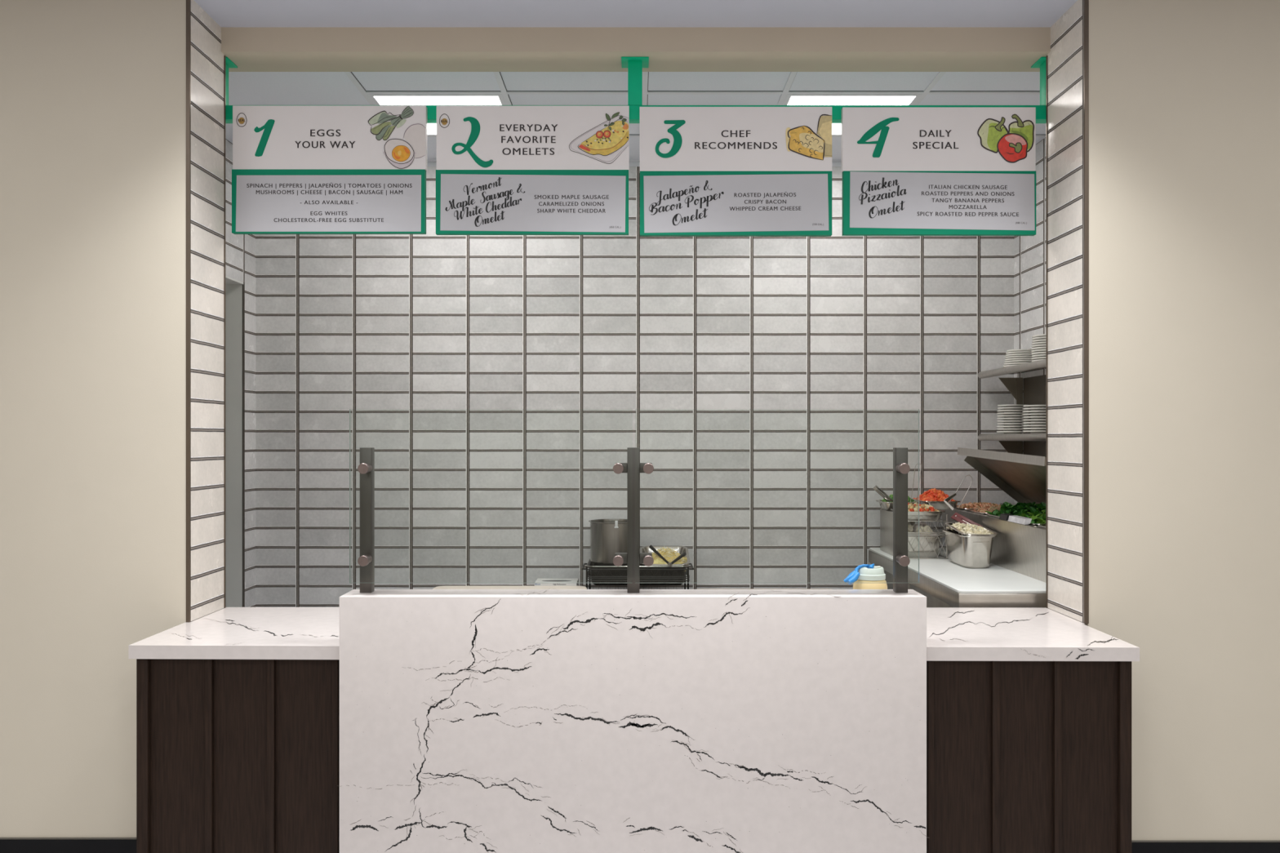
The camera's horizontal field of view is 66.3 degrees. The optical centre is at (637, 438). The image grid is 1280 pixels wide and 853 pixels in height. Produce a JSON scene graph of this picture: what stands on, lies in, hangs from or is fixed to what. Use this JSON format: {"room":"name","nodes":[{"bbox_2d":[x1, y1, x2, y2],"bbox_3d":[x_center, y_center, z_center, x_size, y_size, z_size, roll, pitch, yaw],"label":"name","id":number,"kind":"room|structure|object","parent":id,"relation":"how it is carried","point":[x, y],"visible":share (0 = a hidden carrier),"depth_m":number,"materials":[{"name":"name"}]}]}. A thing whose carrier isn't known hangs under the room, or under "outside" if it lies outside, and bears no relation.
{"room":"eatery","nodes":[
{"label":"eatery","id":0,"kind":"room"},
{"bbox_2d":[0,0,221,837],"bbox_3d":[-2.945,0.002,3.592,2.711,3.118,0.285,0,0,0],"label":"wall","id":1,"kind":"structure","parent":0,"point":[93,92],"depth_m":3.45,"materials":[{"name":"beige paint"}]},
{"bbox_2d":[0,837,136,852],"bbox_3d":[-2.950,1.483,3.445,2.700,0.156,0.010,0,0,0],"label":"baseboard","id":2,"kind":"structure","parent":1,"relation":"attached to","point":[7,845],"depth_m":3.44,"materials":[{"name":"plastic"}]},
{"bbox_2d":[186,0,191,622],"bbox_3d":[-1.583,-0.455,3.450,0.014,2.204,0.007,0,0,0],"label":"trim","id":3,"kind":"structure","parent":1,"relation":"attached to","point":[188,2],"depth_m":3.45,"materials":[{"name":"brown metal"}]},
{"bbox_2d":[191,0,224,621],"bbox_3d":[-1.583,-0.456,3.594,0.012,2.203,0.283,0,0,0],"label":"wall","id":4,"kind":"structure","parent":0,"point":[206,55],"depth_m":3.58,"materials":[{"name":"tile"}]},
{"bbox_2d":[223,55,225,608],"bbox_3d":[-1.575,-0.407,3.736,0.005,2.106,0.006,0,0,0],"label":"trim","id":5,"kind":"structure","parent":4,"relation":"attached to","point":[224,55],"depth_m":3.73,"materials":[{"name":"brown metal"}]},
{"bbox_2d":[225,138,255,607],"bbox_3d":[-2.140,-0.019,4.522,0.140,3.161,1.574,0,0,0],"label":"wall","id":6,"kind":"structure","parent":0,"point":[240,249],"depth_m":5.21,"materials":[{"name":"tile"}]},
{"bbox_2d":[222,275,244,608],"bbox_3d":[-2.139,0.371,4.648,0.140,2.380,1.004,0,0,0],"label":"door","id":7,"kind":"structure","parent":6,"relation":"in","point":[234,289],"depth_m":5.14,"materials":[{"name":"grey paint"}]},
{"bbox_2d":[255,166,1013,607],"bbox_3d":[-0.016,-0.019,5.359,4.708,3.161,0.100,0,0,0],"label":"wall","id":8,"kind":"structure","parent":0,"point":[497,384],"depth_m":5.31,"materials":[{"name":"tile"}]},
{"bbox_2d":[426,161,841,166],"bbox_3d":[-0.016,-1.486,5.307,4.108,0.025,0.002,0,0,0],"label":"trim","id":9,"kind":"structure","parent":8,"relation":"attached to","point":[428,163],"depth_m":5.31,"materials":[{"name":"metal"}]},
{"bbox_2d":[225,71,1045,161],"bbox_3d":[-0.016,-1.514,4.611,4.508,0.031,1.397,0,0,0],"label":"ceiling","id":10,"kind":"structure","parent":0,"point":[245,88],"depth_m":4.22,"materials":[{"name":"tile"}]},
{"bbox_2d":[367,93,506,136],"bbox_3d":[-0.885,-1.502,4.561,0.586,0.006,0.583,0,0,0],"label":"recessed light","id":11,"kind":"object","parent":10,"relation":"in","point":[378,99],"visible":0.41,"depth_m":4.34,"materials":[{"name":"plastic"}]},
{"bbox_2d":[782,93,921,136],"bbox_3d":[0.945,-1.502,4.561,0.586,0.006,0.583,0,0,0],"label":"recessed light","id":12,"kind":"object","parent":10,"relation":"in","point":[791,99],"visible":0.41,"depth_m":4.34,"materials":[{"name":"plastic"}]},
{"bbox_2d":[221,26,1050,71],"bbox_3d":[-0.016,-1.561,3.810,4.708,0.192,0.204,0,0,0],"label":"soffit","id":13,"kind":"structure","parent":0,"point":[251,49],"depth_m":3.71,"materials":[{"name":"paint"}]},
{"bbox_2d":[225,56,1045,123],"bbox_3d":[-0.014,-1.349,3.807,3.334,0.232,0.102,0,0,0],"label":"sign frame","id":14,"kind":"object","parent":13,"relation":"attached to","point":[634,64],"visible":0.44,"depth_m":3.78,"materials":[{"name":"green metal"}]},
{"bbox_2d":[231,105,426,234],"bbox_3d":[-1.184,-1.032,3.764,0.744,0.487,0.030,0,0,0],"label":"menu sign","id":15,"kind":"object","parent":14,"relation":"hanging from","point":[296,169],"visible":1,"depth_m":3.75,"materials":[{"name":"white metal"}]},
{"bbox_2d":[435,106,629,235],"bbox_3d":[-0.404,-1.030,3.764,0.741,0.490,0.032,0,0,0],"label":"menu sign","id":16,"kind":"object","parent":14,"relation":"hanging from","point":[500,170],"visible":1,"depth_m":3.75,"materials":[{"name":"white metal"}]},
{"bbox_2d":[640,106,831,235],"bbox_3d":[0.376,-1.026,3.765,0.737,0.491,0.030,0,0,0],"label":"menu sign","id":17,"kind":"object","parent":14,"relation":"hanging from","point":[704,171],"visible":1,"depth_m":3.75,"materials":[{"name":"plastic"}]},
{"bbox_2d":[841,106,1035,235],"bbox_3d":[1.155,-1.025,3.765,0.741,0.487,0.030,0,0,0],"label":"menu sign","id":18,"kind":"object","parent":14,"relation":"hanging from","point":[906,171],"visible":1,"depth_m":3.75,"materials":[{"name":"plastic"}]},
{"bbox_2d":[194,0,1077,26],"bbox_3d":[0.000,-1.607,-0.296,8.600,0.100,8.008,0,0,0],"label":"ceiling","id":19,"kind":"structure","parent":0,"point":[226,13],"depth_m":3.58,"materials":[{"name":"paint"}]},
{"bbox_2d":[853,565,887,589],"bbox_3d":[0.830,0.550,3.500,0.120,0.192,0.120,0,0,0],"label":"jug","id":20,"kind":"object","parent":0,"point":[868,578],"visible":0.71,"depth_m":3.46,"materials":[{"name":"plastic"}]},
{"bbox_2d":[843,563,874,584],"bbox_3d":[0.787,0.479,3.468,0.129,0.068,0.043,0,0,-26],"label":"glove","id":21,"kind":"object","parent":20,"relation":"on","point":[852,577],"visible":0.98,"depth_m":3.45,"materials":[{"name":"rubber"}]},
{"bbox_2d":[1013,137,1045,503],"bbox_3d":[2.088,-0.019,4.522,0.100,3.161,1.574,0,0,0],"label":"wall","id":22,"kind":"structure","parent":0,"point":[1029,251],"depth_m":5.06,"materials":[{"name":"tile"}]},
{"bbox_2d":[1023,374,1045,457],"bbox_3d":[2.036,0.006,4.465,0.002,0.648,1.410,0,0,0],"label":"wall panel","id":23,"kind":"object","parent":22,"relation":"attached to","point":[1034,388],"visible":0.14,"depth_m":5.02,"materials":[{"name":"metal"}]},
{"bbox_2d":[977,433,1045,453],"bbox_3d":[1.929,0.071,4.553,0.212,0.190,1.405,0,0,0],"label":"wall shelf","id":24,"kind":"object","parent":23,"relation":"attached to","point":[1011,442],"visible":0.38,"depth_m":5.00,"materials":[{"name":"metal"}]},
{"bbox_2d":[996,431,1023,433],"bbox_3d":[1.952,-0.031,5.099,0.160,0.014,0.160,0,0,-44],"label":"plate","id":25,"kind":"object","parent":24,"relation":"on","point":[1004,432],"visible":0.72,"depth_m":5.05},
{"bbox_2d":[996,428,1028,431],"bbox_3d":[1.951,-0.045,5.100,0.159,0.014,0.159,0,0,-36],"label":"plate","id":26,"kind":"object","parent":25,"relation":"on","point":[1003,429],"visible":0.85,"depth_m":5.04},
{"bbox_2d":[996,425,1026,428],"bbox_3d":[1.951,-0.059,5.100,0.158,0.014,0.158,0,0,-13],"label":"plate","id":27,"kind":"object","parent":26,"relation":"on","point":[1008,426],"visible":0.83,"depth_m":5.04,"materials":[{"name":"ceramic"}]},
{"bbox_2d":[996,422,1029,426],"bbox_3d":[1.952,-0.072,5.099,0.158,0.014,0.158,0,0,-31],"label":"plate","id":28,"kind":"object","parent":27,"relation":"on","point":[999,424],"visible":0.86,"depth_m":5.05,"materials":[{"name":"ceramic"}]},
{"bbox_2d":[996,420,1028,422],"bbox_3d":[1.952,-0.086,5.101,0.157,0.014,0.157,0,0,-43],"label":"plate","id":29,"kind":"object","parent":28,"relation":"on","point":[1003,421],"visible":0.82,"depth_m":5.05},
{"bbox_2d":[996,417,1028,420],"bbox_3d":[1.951,-0.100,5.100,0.156,0.014,0.156,0,0,34],"label":"plate","id":30,"kind":"object","parent":29,"relation":"on","point":[1004,419],"visible":0.9,"depth_m":5.04,"materials":[{"name":"ceramic"}]},
{"bbox_2d":[996,414,1028,417],"bbox_3d":[1.952,-0.113,5.100,0.155,0.014,0.155,0,0,24],"label":"plate","id":31,"kind":"object","parent":30,"relation":"on","point":[1009,415],"visible":0.79,"depth_m":5.04,"materials":[{"name":"ceramic"}]},
{"bbox_2d":[996,412,1028,415],"bbox_3d":[1.951,-0.127,5.101,0.154,0.014,0.154,0,0,-10],"label":"plate","id":32,"kind":"object","parent":31,"relation":"on","point":[1001,413],"visible":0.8,"depth_m":5.05,"materials":[{"name":"ceramic"}]},
{"bbox_2d":[996,409,1028,412],"bbox_3d":[1.951,-0.141,5.099,0.154,0.014,0.154,0,0,-16],"label":"plate","id":33,"kind":"object","parent":32,"relation":"on","point":[998,411],"visible":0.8,"depth_m":5.05,"materials":[{"name":"ceramic"}]},
{"bbox_2d":[997,407,1028,409],"bbox_3d":[1.953,-0.154,5.099,0.153,0.014,0.153,0,0,-20],"label":"plate","id":34,"kind":"object","parent":33,"relation":"on","point":[1002,408],"visible":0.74,"depth_m":5.05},
{"bbox_2d":[997,404,1025,407],"bbox_3d":[1.952,-0.168,5.100,0.152,0.014,0.152,0,0,-8],"label":"plate","id":35,"kind":"object","parent":34,"relation":"on","point":[1010,405],"visible":0.8,"depth_m":5.04,"materials":[{"name":"ceramic"}]},
{"bbox_2d":[1022,430,1045,433],"bbox_3d":[1.954,-0.031,4.759,0.158,0.014,0.158,0,0,19],"label":"plate","id":36,"kind":"object","parent":24,"relation":"on","point":[1024,431],"visible":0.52,"depth_m":4.71,"materials":[{"name":"ceramic"}]},
{"bbox_2d":[1022,427,1045,430],"bbox_3d":[1.956,-0.045,4.760,0.158,0.014,0.158,0,0,-18],"label":"plate","id":37,"kind":"object","parent":36,"relation":"on","point":[1030,428],"visible":0.59,"depth_m":4.72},
{"bbox_2d":[1022,424,1045,427],"bbox_3d":[1.955,-0.059,4.760,0.158,0.014,0.158,0,0,-13],"label":"plate","id":38,"kind":"object","parent":37,"relation":"on","point":[1026,425],"visible":0.62,"depth_m":4.71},
{"bbox_2d":[1022,422,1045,424],"bbox_3d":[1.956,-0.072,4.761,0.158,0.014,0.158,0,0,6],"label":"plate","id":39,"kind":"object","parent":38,"relation":"on","point":[1030,423],"visible":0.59,"depth_m":4.72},
{"bbox_2d":[1022,418,1045,422],"bbox_3d":[1.955,-0.086,4.760,0.158,0.014,0.158,0,0,-31],"label":"plate","id":40,"kind":"object","parent":39,"relation":"on","point":[1028,420],"visible":0.68,"depth_m":4.71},
{"bbox_2d":[1022,416,1045,418],"bbox_3d":[1.956,-0.100,4.759,0.158,0.014,0.158,0,0,23],"label":"plate","id":41,"kind":"object","parent":40,"relation":"on","point":[1027,417],"visible":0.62,"depth_m":4.72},
{"bbox_2d":[1022,413,1045,416],"bbox_3d":[1.954,-0.114,4.760,0.158,0.014,0.158,0,0,10],"label":"plate","id":42,"kind":"object","parent":41,"relation":"on","point":[1029,414],"visible":0.62,"depth_m":4.71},
{"bbox_2d":[1022,410,1045,413],"bbox_3d":[1.954,-0.127,4.760,0.158,0.014,0.158,0,0,-13],"label":"plate","id":43,"kind":"object","parent":42,"relation":"on","point":[1024,411],"visible":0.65,"depth_m":4.72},
{"bbox_2d":[1022,407,1045,410],"bbox_3d":[1.956,-0.141,4.761,0.158,0.014,0.158,0,0,-17],"label":"plate","id":44,"kind":"object","parent":43,"relation":"on","point":[1031,408],"visible":0.54,"depth_m":4.71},
{"bbox_2d":[1022,404,1045,407],"bbox_3d":[1.956,-0.155,4.759,0.158,0.014,0.158,0,0,31],"label":"plate","id":45,"kind":"object","parent":44,"relation":"on","point":[1024,406],"visible":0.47,"depth_m":4.72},
{"bbox_2d":[977,359,1045,404],"bbox_3d":[1.929,-0.263,4.553,0.212,0.190,1.405,0,0,0],"label":"wall shelf","id":46,"kind":"object","parent":23,"relation":"attached to","point":[1015,385],"visible":0.5,"depth_m":5.10,"materials":[{"name":"metal"}]},
{"bbox_3d":[1.952,-0.365,5.000,0.166,0.014,0.166,0,0,23],"label":"plate","id":47,"kind":"object","parent":46,"relation":"on","visible":0},
{"bbox_2d":[1003,362,1026,365],"bbox_3d":[1.953,-0.377,5.001,0.161,0.014,0.161,0,0,17],"label":"plate","id":48,"kind":"object","parent":47,"relation":"on","point":[1009,363],"visible":0.26,"depth_m":4.96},
{"bbox_2d":[1004,360,1032,363],"bbox_3d":[1.952,-0.388,4.999,0.156,0.014,0.156,0,0,29],"label":"plate","id":49,"kind":"object","parent":48,"relation":"on","point":[1012,361],"visible":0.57,"depth_m":4.95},
{"bbox_2d":[1004,357,1031,360],"bbox_3d":[1.952,-0.399,5.002,0.151,0.014,0.151,0,0,-13],"label":"plate","id":50,"kind":"object","parent":49,"relation":"on","point":[1018,358],"visible":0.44,"depth_m":4.94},
{"bbox_2d":[1004,355,1031,359],"bbox_3d":[1.951,-0.410,5.000,0.147,0.014,0.147,0,0,40],"label":"plate","id":51,"kind":"object","parent":50,"relation":"on","point":[1009,357],"visible":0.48,"depth_m":4.94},
{"bbox_2d":[1004,353,1032,356],"bbox_3d":[1.951,-0.421,5.000,0.142,0.014,0.142,0,0,32],"label":"plate","id":52,"kind":"object","parent":51,"relation":"on","point":[1012,354],"visible":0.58,"depth_m":4.95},
{"bbox_2d":[1005,351,1031,354],"bbox_3d":[1.951,-0.433,4.999,0.137,0.014,0.137,0,0,6],"label":"plate","id":53,"kind":"object","parent":52,"relation":"on","point":[1016,352],"visible":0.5,"depth_m":4.95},
{"bbox_2d":[1006,349,1031,352],"bbox_3d":[1.951,-0.444,4.999,0.132,0.014,0.132,0,0,-44],"label":"plate","id":54,"kind":"object","parent":53,"relation":"on","point":[1010,350],"visible":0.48,"depth_m":4.95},
{"bbox_3d":[1.956,-0.365,4.659,0.156,0.014,0.156,0,0,26],"label":"plate","id":55,"kind":"object","parent":46,"relation":"on","visible":0},
{"bbox_2d":[1031,356,1045,359],"bbox_3d":[1.955,-0.377,4.661,0.156,0.014,0.156,0,0,-12],"label":"plate","id":56,"kind":"object","parent":55,"relation":"on","point":[1037,357],"visible":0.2,"depth_m":4.62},
{"bbox_2d":[1031,354,1045,357],"bbox_3d":[1.956,-0.389,4.659,0.155,0.014,0.155,0,0,37],"label":"plate","id":57,"kind":"object","parent":56,"relation":"on","point":[1037,355],"visible":0.21,"depth_m":4.62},
{"bbox_2d":[1031,351,1045,355],"bbox_3d":[1.955,-0.401,4.661,0.155,0.014,0.155,0,0,31],"label":"plate","id":58,"kind":"object","parent":57,"relation":"on","point":[1037,353],"visible":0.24,"depth_m":4.63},
{"bbox_2d":[1047,0,1084,622],"bbox_3d":[1.568,-0.456,3.581,0.012,2.203,0.308,0,0,0],"label":"wall","id":59,"kind":"structure","parent":0,"point":[1065,59],"depth_m":3.58,"materials":[{"name":"tile"}]},
{"bbox_2d":[1045,55,1047,608],"bbox_3d":[1.560,-0.407,3.736,0.005,2.106,0.006,0,0,0],"label":"trim","id":60,"kind":"structure","parent":59,"relation":"attached to","point":[1046,55],"depth_m":3.73,"materials":[{"name":"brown metal"}]},
{"bbox_2d":[1052,0,1279,840],"bbox_3d":[2.937,0.002,3.580,2.726,3.118,0.310,0,0,0],"label":"wall","id":61,"kind":"structure","parent":0,"point":[1184,95],"depth_m":3.42,"materials":[{"name":"beige paint"}]},
{"bbox_2d":[1084,0,1088,623],"bbox_3d":[1.568,-0.455,3.425,0.014,2.204,0.007,0,0,0],"label":"trim","id":62,"kind":"structure","parent":61,"relation":"attached to","point":[1086,2],"depth_m":3.42,"materials":[{"name":"brown metal"}]},
{"bbox_2d":[1131,840,1279,852],"bbox_3d":[2.938,1.483,3.420,2.725,0.156,0.010,0,0,0],"label":"baseboard","id":63,"kind":"structure","parent":61,"relation":"attached to","point":[1137,846],"depth_m":3.42,"materials":[{"name":"plastic"}]},
{"bbox_3d":[0.000,1.611,0.650,8.600,0.100,9.900,0,0,0],"label":"floor","id":64,"kind":"structure","parent":0,"visible":0},
{"bbox_2d":[136,658,339,852],"bbox_3d":[-1.247,1.126,3.247,0.660,0.870,0.333,0,0,0],"label":"base panel","id":65,"kind":"object","parent":64,"relation":"on","point":[233,756],"visible":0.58,"depth_m":3.10,"materials":[{"name":"brown wood"}]},
{"bbox_2d":[339,588,927,852],"bbox_3d":[-0.013,1.016,3.079,1.814,1.089,0.164,0,0,0],"label":"panel","id":66,"kind":"object","parent":64,"relation":"on","point":[472,721],"visible":1,"depth_m":3.00,"materials":[{"name":"white stone"}]},
{"bbox_2d":[357,447,374,592],"bbox_3d":[-0.852,0.257,3.066,0.042,0.456,0.096,0,0,0],"label":"post","id":67,"kind":"object","parent":66,"relation":"on","point":[366,468],"visible":1,"depth_m":3.07,"materials":[{"name":"brown metal"}]},
{"bbox_2d":[613,447,653,592],"bbox_3d":[-0.014,0.257,3.066,0.126,0.456,0.096,0,0,0],"label":"post","id":68,"kind":"object","parent":66,"relation":"on","point":[633,468],"visible":1,"depth_m":3.07,"materials":[{"name":"brown metal"}]},
{"bbox_2d":[349,408,350,582],"bbox_3d":[-0.456,0.179,3.045,0.878,0.540,0.010,0,0,0],"label":"glass pane","id":69,"kind":"object","parent":68,"relation":"attached to","point":[349,409],"visible":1,"depth_m":3.04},
{"bbox_2d":[918,408,919,582],"bbox_3d":[0.433,0.179,3.045,0.882,0.540,0.010,0,0,0],"label":"glass pane","id":70,"kind":"object","parent":68,"relation":"attached to","point":[918,409],"visible":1,"depth_m":3.05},
{"bbox_2d":[893,447,910,592],"bbox_3d":[0.827,0.257,3.066,0.042,0.456,0.096,0,0,0],"label":"post","id":71,"kind":"object","parent":66,"relation":"on","point":[901,468],"visible":1,"depth_m":3.07,"materials":[{"name":"brown metal"}]},
{"bbox_2d":[868,447,1050,609],"bbox_3d":[1.641,0.803,4.543,0.791,1.516,1.485,0,0,0],"label":"prep table","id":72,"kind":"object","parent":64,"relation":"on","point":[1018,548],"depth_m":4.32,"materials":[{"name":"metal"}]},
{"bbox_2d":[912,497,960,509],"bbox_3d":[1.560,0.343,5.135,0.198,0.044,0.252,0,0,0],"label":"steel pan","id":73,"kind":"object","parent":72,"relation":"in","point":[936,504],"visible":0.51,"depth_m":5.03,"materials":[{"name":"metal"}]},
{"bbox_2d":[913,488,955,502],"bbox_3d":[1.555,0.298,5.136,0.171,0.074,0.226,0,0,0],"label":"tomatoes","id":74,"kind":"object","parent":73,"relation":"in","point":[932,495],"visible":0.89,"depth_m":5.07,"materials":[{"name":"food"}]},
{"bbox_2d":[869,547,1045,593],"bbox_3d":[1.456,0.595,4.543,0.423,0.012,1.485,0,0,0],"label":"cutting board","id":75,"kind":"object","parent":72,"relation":"on","point":[994,579],"visible":0.56,"depth_m":4.15,"materials":[{"name":"plastic"}]},
{"bbox_2d":[880,508,947,559],"bbox_3d":[1.396,0.479,4.971,0.236,0.218,0.393,0,0,0],"label":"wire rack","id":76,"kind":"object","parent":75,"relation":"on","point":[886,517],"visible":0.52,"depth_m":4.95,"materials":[{"name":"metal"}]},
{"bbox_2d":[875,499,920,511],"bbox_3d":[1.355,0.350,5.100,0.202,0.050,0.198,0,0,0],"label":"steel pan","id":77,"kind":"object","parent":76,"relation":"on","point":[886,506],"visible":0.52,"depth_m":5.03,"materials":[{"name":"metal"}]},
{"bbox_2d":[881,494,915,502],"bbox_3d":[1.354,0.316,5.100,0.157,0.048,0.149,0,0,0],"label":"peppers","id":78,"kind":"object","parent":77,"relation":"in","point":[891,496],"visible":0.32,"depth_m":5.06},
{"bbox_2d":[872,485,893,502],"bbox_3d":[1.277,0.296,5.040,0.133,0.111,0.027,0,0,0],"label":"ladle","id":79,"kind":"object","parent":78,"relation":"in","point":[876,488],"visible":0.83,"depth_m":5.03,"materials":[{"name":"silver metal"}]},
{"bbox_2d":[910,463,921,502],"bbox_3d":[1.417,0.234,4.996,0.070,0.211,0.036,0,0,0],"label":"tongs","id":80,"kind":"object","parent":77,"relation":"in","point":[917,464],"visible":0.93,"depth_m":4.98,"materials":[{"name":"metal"}]},
{"bbox_2d":[890,508,945,520],"bbox_3d":[1.395,0.381,4.885,0.232,0.050,0.218,0,0,0],"label":"steel pan","id":81,"kind":"object","parent":76,"relation":"on","point":[912,516],"visible":0.48,"depth_m":4.79,"materials":[{"name":"metal"}]},
{"bbox_2d":[907,502,939,511],"bbox_3d":[1.395,0.349,4.886,0.192,0.053,0.178,0,0,0],"label":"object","id":82,"kind":"object","parent":81,"relation":"in","point":[911,508],"visible":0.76,"depth_m":4.83,"materials":[{"name":"food"}]},
{"bbox_2d":[907,534,943,558],"bbox_3d":[1.397,0.533,4.971,0.217,0.110,0.375,0,0,0],"label":"steel pan","id":83,"kind":"object","parent":76,"relation":"in","point":[926,545],"visible":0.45,"depth_m":4.80,"materials":[{"name":"metal"}]},
{"bbox_2d":[907,521,937,538],"bbox_3d":[1.391,0.463,4.955,0.210,0.110,0.320,0,0,0],"label":"plastic wrap","id":84,"kind":"object","parent":83,"relation":"in","point":[924,526],"visible":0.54,"depth_m":4.84,"materials":[{"name":"plastic"}]},
{"bbox_2d":[942,528,996,568],"bbox_3d":[1.540,0.513,4.562,0.169,0.151,0.327,0,0,0],"label":"steel pan","id":85,"kind":"object","parent":75,"relation":"on","point":[966,551],"visible":0.87,"depth_m":4.43,"materials":[{"name":"metal"}]},
{"bbox_2d":[946,522,994,539],"bbox_3d":[1.545,0.423,4.555,0.162,0.068,0.294,0,0,0],"label":"cheese","id":86,"kind":"object","parent":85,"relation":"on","point":[966,528],"visible":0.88,"depth_m":4.52,"materials":[{"name":"food"}]},
{"bbox_2d":[951,512,984,528],"bbox_3d":[1.562,0.402,4.594,0.032,0.099,0.214,0,0,-32],"label":"spreader","id":87,"kind":"object","parent":86,"relation":"on","point":[957,517],"visible":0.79,"depth_m":4.63,"materials":[{"name":"plastic"}]},
{"bbox_2d":[945,522,997,535],"bbox_3d":[1.546,0.440,4.554,0.165,0.076,0.302,0,0,0],"label":"steel pan","id":88,"kind":"object","parent":85,"relation":"on","point":[954,530],"visible":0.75,"depth_m":4.50,"materials":[{"name":"metal"}]},
{"bbox_2d":[943,475,972,511],"bbox_3d":[1.605,0.271,4.917,0.156,0.178,0.043,0,0,-24],"label":"tongs","id":89,"kind":"object","parent":72,"relation":"on","point":[952,496],"visible":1,"depth_m":4.91,"materials":[{"name":"metal"}]},
{"bbox_2d":[868,550,1050,609],"bbox_3d":[1.641,0.634,4.543,0.791,0.066,1.485,0,0,0],"label":"countertop","id":90,"kind":"structure","parent":72,"relation":"on","point":[955,599],"depth_m":3.80,"materials":[{"name":"stone"}]},
{"bbox_2d":[964,508,996,515],"bbox_3d":[1.806,0.428,4.850,0.295,0.140,0.292,0,0,0],"label":"steel pan","id":91,"kind":"object","parent":72,"relation":"on","point":[966,509],"visible":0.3,"depth_m":4.88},
{"bbox_2d":[973,503,1000,513],"bbox_3d":[1.801,0.358,4.849,0.266,0.066,0.256,0,0,0],"label":"chicken","id":92,"kind":"object","parent":91,"relation":"in","point":[992,508],"visible":0.23,"depth_m":4.85},
{"bbox_2d":[986,513,999,518],"bbox_3d":[1.806,0.428,4.550,0.295,0.140,0.292,0,0,0],"label":"steel pan","id":93,"kind":"object","parent":72,"relation":"on","point":[988,514],"visible":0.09,"depth_m":4.59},
{"bbox_2d":[985,502,1045,517],"bbox_3d":[1.802,0.348,4.551,0.301,0.112,0.291,0,0,0],"label":"spinach","id":94,"kind":"object","parent":93,"relation":"in","point":[1019,508],"visible":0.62,"depth_m":4.51,"materials":[{"name":"food"}]},
{"bbox_3d":[1.807,0.428,5.138,0.295,0.140,0.267,0,0,0],"label":"steel pan","id":95,"kind":"object","parent":72,"relation":"in","visible":0},
{"bbox_2d":[956,502,999,508],"bbox_3d":[1.800,0.362,5.133,0.257,0.054,0.225,0,0,0],"label":"ham","id":96,"kind":"object","parent":95,"relation":"in","point":[970,505],"visible":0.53,"depth_m":5.10,"materials":[{"name":"food"}]},
{"bbox_3d":[1.807,0.428,4.250,0.295,0.140,0.292,0,0,0],"label":"steel pan","id":97,"kind":"object","parent":72,"relation":"in","visible":0},
{"bbox_2d":[1020,506,1045,524],"bbox_3d":[1.800,0.358,4.259,0.302,0.114,0.281,0,0,0],"label":"spinach","id":98,"kind":"object","parent":97,"relation":"in","point":[1038,517],"visible":0.25,"depth_m":4.25,"materials":[{"name":"food"}]},
{"bbox_2d":[926,661,1131,852],"bbox_3d":[1.213,1.126,3.232,0.652,0.870,0.363,0,0,0],"label":"base panel","id":99,"kind":"object","parent":64,"relation":"on","point":[1023,757],"visible":0.64,"depth_m":3.07,"materials":[{"name":"brown wood"}]},
{"bbox_2d":[128,607,1139,661],"bbox_3d":[-0.015,0.668,3.393,3.153,0.043,0.728,0,0,0],"label":"countertop","id":100,"kind":"structure","parent":99,"relation":"on","point":[953,633],"depth_m":3.19,"materials":[{"name":"white stone"}]},
{"bbox_3d":[-0.010,1.194,4.940,2.380,0.735,0.720,0,0,0],"label":"work table","id":101,"kind":"object","parent":64,"relation":"on","visible":0},
{"bbox_2d":[432,586,586,589],"bbox_3d":[-0.637,0.785,4.775,0.766,0.080,0.370,0,0,0],"label":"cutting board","id":102,"kind":"object","parent":101,"relation":"on","point":[437,587],"visible":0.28,"depth_m":4.88,"materials":[{"name":"beige plastic"}]},
{"bbox_2d":[534,578,578,586],"bbox_3d":[-0.420,0.781,5.082,0.216,0.088,0.165,0,0,0],"label":"glove box","id":103,"kind":"object","parent":101,"relation":"on","point":[540,582],"visible":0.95,"depth_m":5.02,"materials":[{"name":"white cardboard"}]},
{"bbox_2d":[582,563,693,589],"bbox_3d":[0.000,0.733,5.067,0.568,0.182,0.338,0,0,0],"label":"rack","id":104,"kind":"object","parent":101,"relation":"on","point":[588,572],"visible":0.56,"depth_m":4.90,"materials":[{"name":"metal"}]},
{"bbox_2d":[586,558,688,585],"bbox_3d":[0.000,0.690,5.067,0.517,0.101,0.331,0,0,0],"label":"steel pan","id":105,"kind":"object","parent":104,"relation":"in","point":[592,566],"visible":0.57,"depth_m":4.92,"materials":[{"name":"metal"}]},
{"bbox_2d":[588,519,626,564],"bbox_3d":[-0.124,0.527,5.066,0.262,0.222,0.269,0,0,0],"label":"stockpot","id":106,"kind":"object","parent":105,"relation":"on","point":[608,537],"visible":0.67,"depth_m":4.96,"materials":[{"name":"metal"}]},
{"bbox_2d":[640,546,689,566],"bbox_3d":[0.137,0.625,5.059,0.254,0.107,0.310,0,0,0],"label":"steel pan","id":107,"kind":"object","parent":105,"relation":"on","point":[681,549],"visible":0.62,"depth_m":5.17,"materials":[{"name":"metal"}]},
{"bbox_2d":[651,546,685,571],"bbox_3d":[0.142,0.616,5.054,0.218,0.119,0.264,0,0,0],"label":"shredded cheese","id":108,"kind":"object","parent":107,"relation":"in","point":[669,554],"visible":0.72,"depth_m":5.01,"materials":[{"name":"food"}]},
{"bbox_2d":[648,545,686,567],"bbox_3d":[0.153,0.592,4.955,0.191,0.095,0.157,0,0,0],"label":"tongs","id":109,"kind":"object","parent":108,"relation":"on","point":[651,547],"visible":1,"depth_m":4.96,"materials":[{"name":"metal"}]},
{"bbox_2d":[697,588,830,589],"bbox_3d":[0.660,0.806,4.930,0.720,0.038,0.400,0,0,0],"label":"cutting board","id":110,"kind":"object","parent":101,"relation":"on","point":[697,588],"visible":0.12,"depth_m":5.12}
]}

